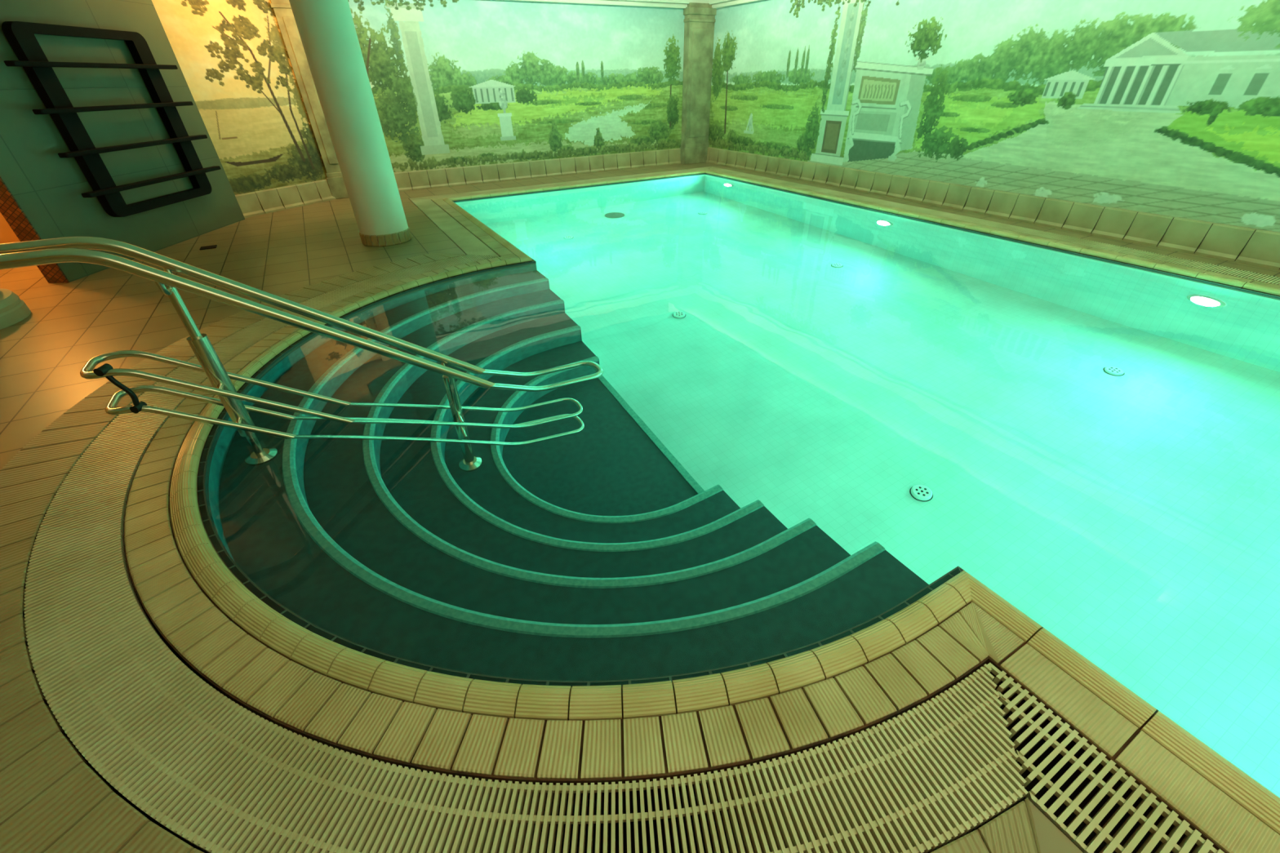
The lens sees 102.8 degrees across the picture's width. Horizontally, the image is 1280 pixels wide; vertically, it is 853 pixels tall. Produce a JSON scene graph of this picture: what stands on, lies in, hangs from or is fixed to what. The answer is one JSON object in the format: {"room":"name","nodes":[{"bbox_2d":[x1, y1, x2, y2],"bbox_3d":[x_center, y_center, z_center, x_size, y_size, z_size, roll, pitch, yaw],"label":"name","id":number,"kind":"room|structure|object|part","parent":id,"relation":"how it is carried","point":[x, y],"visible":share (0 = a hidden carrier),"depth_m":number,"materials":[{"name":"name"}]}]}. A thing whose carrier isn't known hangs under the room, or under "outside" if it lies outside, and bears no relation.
{"room":"indoor swimming pool","nodes":[
{"label":"indoor swimming pool","id":0,"kind":"room"},
{"bbox_2d":[0,212,20,244],"bbox_3d":[-5.595,-2.175,3.542,0.060,2.292,2.768,-1,34,1],"label":"wall","id":1,"kind":"structure","parent":0,"point":[7,235],"depth_m":4.47,"materials":[{"name":"paint"}]},
{"bbox_2d":[0,0,244,282],"bbox_3d":[-4.391,-2.573,4.092,0.156,2.292,2.078,-1,34,0],"label":"wall","id":2,"kind":"structure","parent":0,"point":[47,187],"depth_m":4.09,"materials":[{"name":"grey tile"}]},
{"bbox_2d":[0,176,69,283],"bbox_3d":[-4.385,-1.988,3.225,0.150,2.280,0.011,-1,34,0],"label":"trim","id":3,"kind":"structure","parent":2,"relation":"attached to","point":[10,208],"depth_m":3.61,"materials":[{"name":"brown tile"}]},
{"bbox_2d":[1,21,221,217],"bbox_3d":[-4.239,-2.510,4.230,0.144,1.260,1.464,-1,34,0],"label":"wall rack","id":4,"kind":"object","parent":2,"relation":"attached to","point":[20,36],"visible":1,"depth_m":4.04,"materials":[{"name":"black metal"}]},
{"bbox_2d":[151,0,327,195],"bbox_3d":[-4.142,-3.560,5.415,0.001,1.968,1.250,15,37,22],"label":"wall","id":5,"kind":"structure","parent":0,"point":[233,58],"depth_m":5.39,"materials":[{"name":"paint"}]},
{"bbox_2d":[235,178,335,217],"bbox_3d":[-4.102,-2.691,5.993,0.054,0.228,1.202,15,37,22],"label":"baseboard","id":6,"kind":"structure","parent":5,"relation":"attached to","point":[255,203],"depth_m":5.92,"materials":[{"name":"tile"}]},
{"bbox_2d":[270,0,348,199],"bbox_3d":[-3.793,-3.793,5.943,0.264,2.093,0.128,-18,38,-24],"label":"pilaster","id":7,"kind":"object","parent":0,"point":[282,10],"visible":0.62,"depth_m":5.86,"materials":[{"name":"stone"}]},
{"bbox_2d":[347,0,684,172],"bbox_3d":[-1.434,-4.729,7.022,5.748,1.932,0.001,-18,38,-24],"label":"wall","id":8,"kind":"structure","parent":0,"point":[454,83],"depth_m":6.93,"materials":[{"name":"paint"}]},
{"bbox_2d":[504,0,762,8],"bbox_3d":[1.407,-2.690,2.254,5.808,0.204,11.670,-18,38,-24],"label":"ceiling","id":9,"kind":"structure","parent":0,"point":[716,4],"depth_m":7.14,"materials":[{"name":"paint"}]},
{"bbox_2d":[0,162,1279,852],"bbox_3d":[-0.334,-0.335,2.640,10.368,0.001,12.150,-18,38,-24],"label":"floor","id":10,"kind":"structure","parent":0,"point":[43,355],"depth_m":3.73,"materials":[{"name":"tile"}]},
{"bbox_2d":[0,288,31,329],"bbox_3d":[-4.224,-0.748,3.056,0.673,0.329,0.673,-18,38,-24],"label":"base","id":11,"kind":"object","parent":10,"relation":"on","point":[13,309],"visible":1,"depth_m":3.19,"materials":[{"name":"beige stone"}]},
{"bbox_2d":[200,244,217,249],"bbox_3d":[-3.885,-1.613,4.602,0.120,0.008,0.096,-18,38,-24],"label":"floor drain","id":12,"kind":"object","parent":10,"relation":"on","point":[212,246],"visible":1,"depth_m":4.59,"materials":[{"name":"black metal"}]},
{"bbox_2d":[288,0,409,245],"bbox_3d":[-2.353,-2.646,4.094,0.413,2.237,0.413,-18,38,-24],"label":"column","id":13,"kind":"structure","parent":10,"relation":"on","point":[326,29],"depth_m":4.03,"materials":[{"name":"paint"}]},
{"bbox_2d":[359,226,411,246],"bbox_3d":[-2.336,-1.762,4.697,0.427,0.096,0.427,-18,38,-24],"label":"column base","id":14,"kind":"object","parent":10,"relation":"on","point":[388,239],"depth_m":4.55,"materials":[{"name":"brown tile"}]},
{"bbox_2d":[0,166,1279,852],"bbox_3d":[0.646,-0.212,3.600,6.952,1.361,10.126,-18,38,-24],"label":"swimming pool","id":15,"kind":"object","parent":10,"relation":"in","point":[775,516],"visible":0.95,"depth_m":1.57,"materials":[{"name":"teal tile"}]},
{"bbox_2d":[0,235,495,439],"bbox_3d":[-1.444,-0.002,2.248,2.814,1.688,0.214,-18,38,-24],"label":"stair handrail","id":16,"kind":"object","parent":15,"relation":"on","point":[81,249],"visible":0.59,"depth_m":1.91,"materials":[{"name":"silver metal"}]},
{"bbox_3d":[-1.133,0.099,2.530,1.825,1.101,0.193,-18,38,-24],"label":"rail","id":17,"kind":"part","parent":16,"relation":"part of","materials":[{"name":"silver metal"}]},
{"bbox_3d":[-1.639,-0.135,2.028,0.034,0.868,0.033,-18,38,-24],"label":"post","id":18,"kind":"part","parent":16,"relation":"part of","materials":[{"name":"silver metal"}]},
{"bbox_3d":[-1.136,-0.040,2.436,1.825,1.053,0.193,-18,38,-24],"label":"rail","id":19,"kind":"part","parent":16,"relation":"part of","materials":[{"name":"silver metal"}]},
{"bbox_2d":[680,2,716,164],"bbox_3d":[0.909,-5.347,8.092,0.502,2.093,0.164,-18,38,-24],"label":"column","id":20,"kind":"structure","parent":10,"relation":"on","point":[700,19],"depth_m":7.97,"materials":[{"name":"stone"}]},
{"bbox_2d":[708,0,1279,232],"bbox_3d":[3.413,-3.260,4.738,0.001,1.932,9.510,-18,38,-24],"label":"wall","id":21,"kind":"structure","parent":0,"point":[1171,108],"depth_m":4.67,"materials":[{"name":"paint"}]},
{"bbox_3d":[4.013,-2.690,4.035,0.138,2.292,11.910,-18,38,-24],"label":"wall","id":22,"kind":"structure","parent":0,"visible":0},
{"bbox_2d":[706,146,1279,270],"bbox_3d":[3.939,-1.852,4.546,0.054,0.228,11.670,-18,38,-24],"label":"baseboard","id":23,"kind":"structure","parent":22,"relation":"attached to","point":[1247,246],"depth_m":4.74,"materials":[{"name":"tile"}]},
{"bbox_3d":[-3.244,-4.105,6.307,10.188,2.292,0.138,-18,38,-24],"label":"wall","id":24,"kind":"structure","parent":0,"visible":0},
{"bbox_2d":[393,147,681,191],"bbox_3d":[-1.405,-3.839,7.601,5.748,0.228,0.054,-18,38,-24],"label":"baseboard","id":25,"kind":"structure","parent":24,"relation":"attached to","point":[411,180],"depth_m":7.50,"materials":[{"name":"tile"}]}
]}

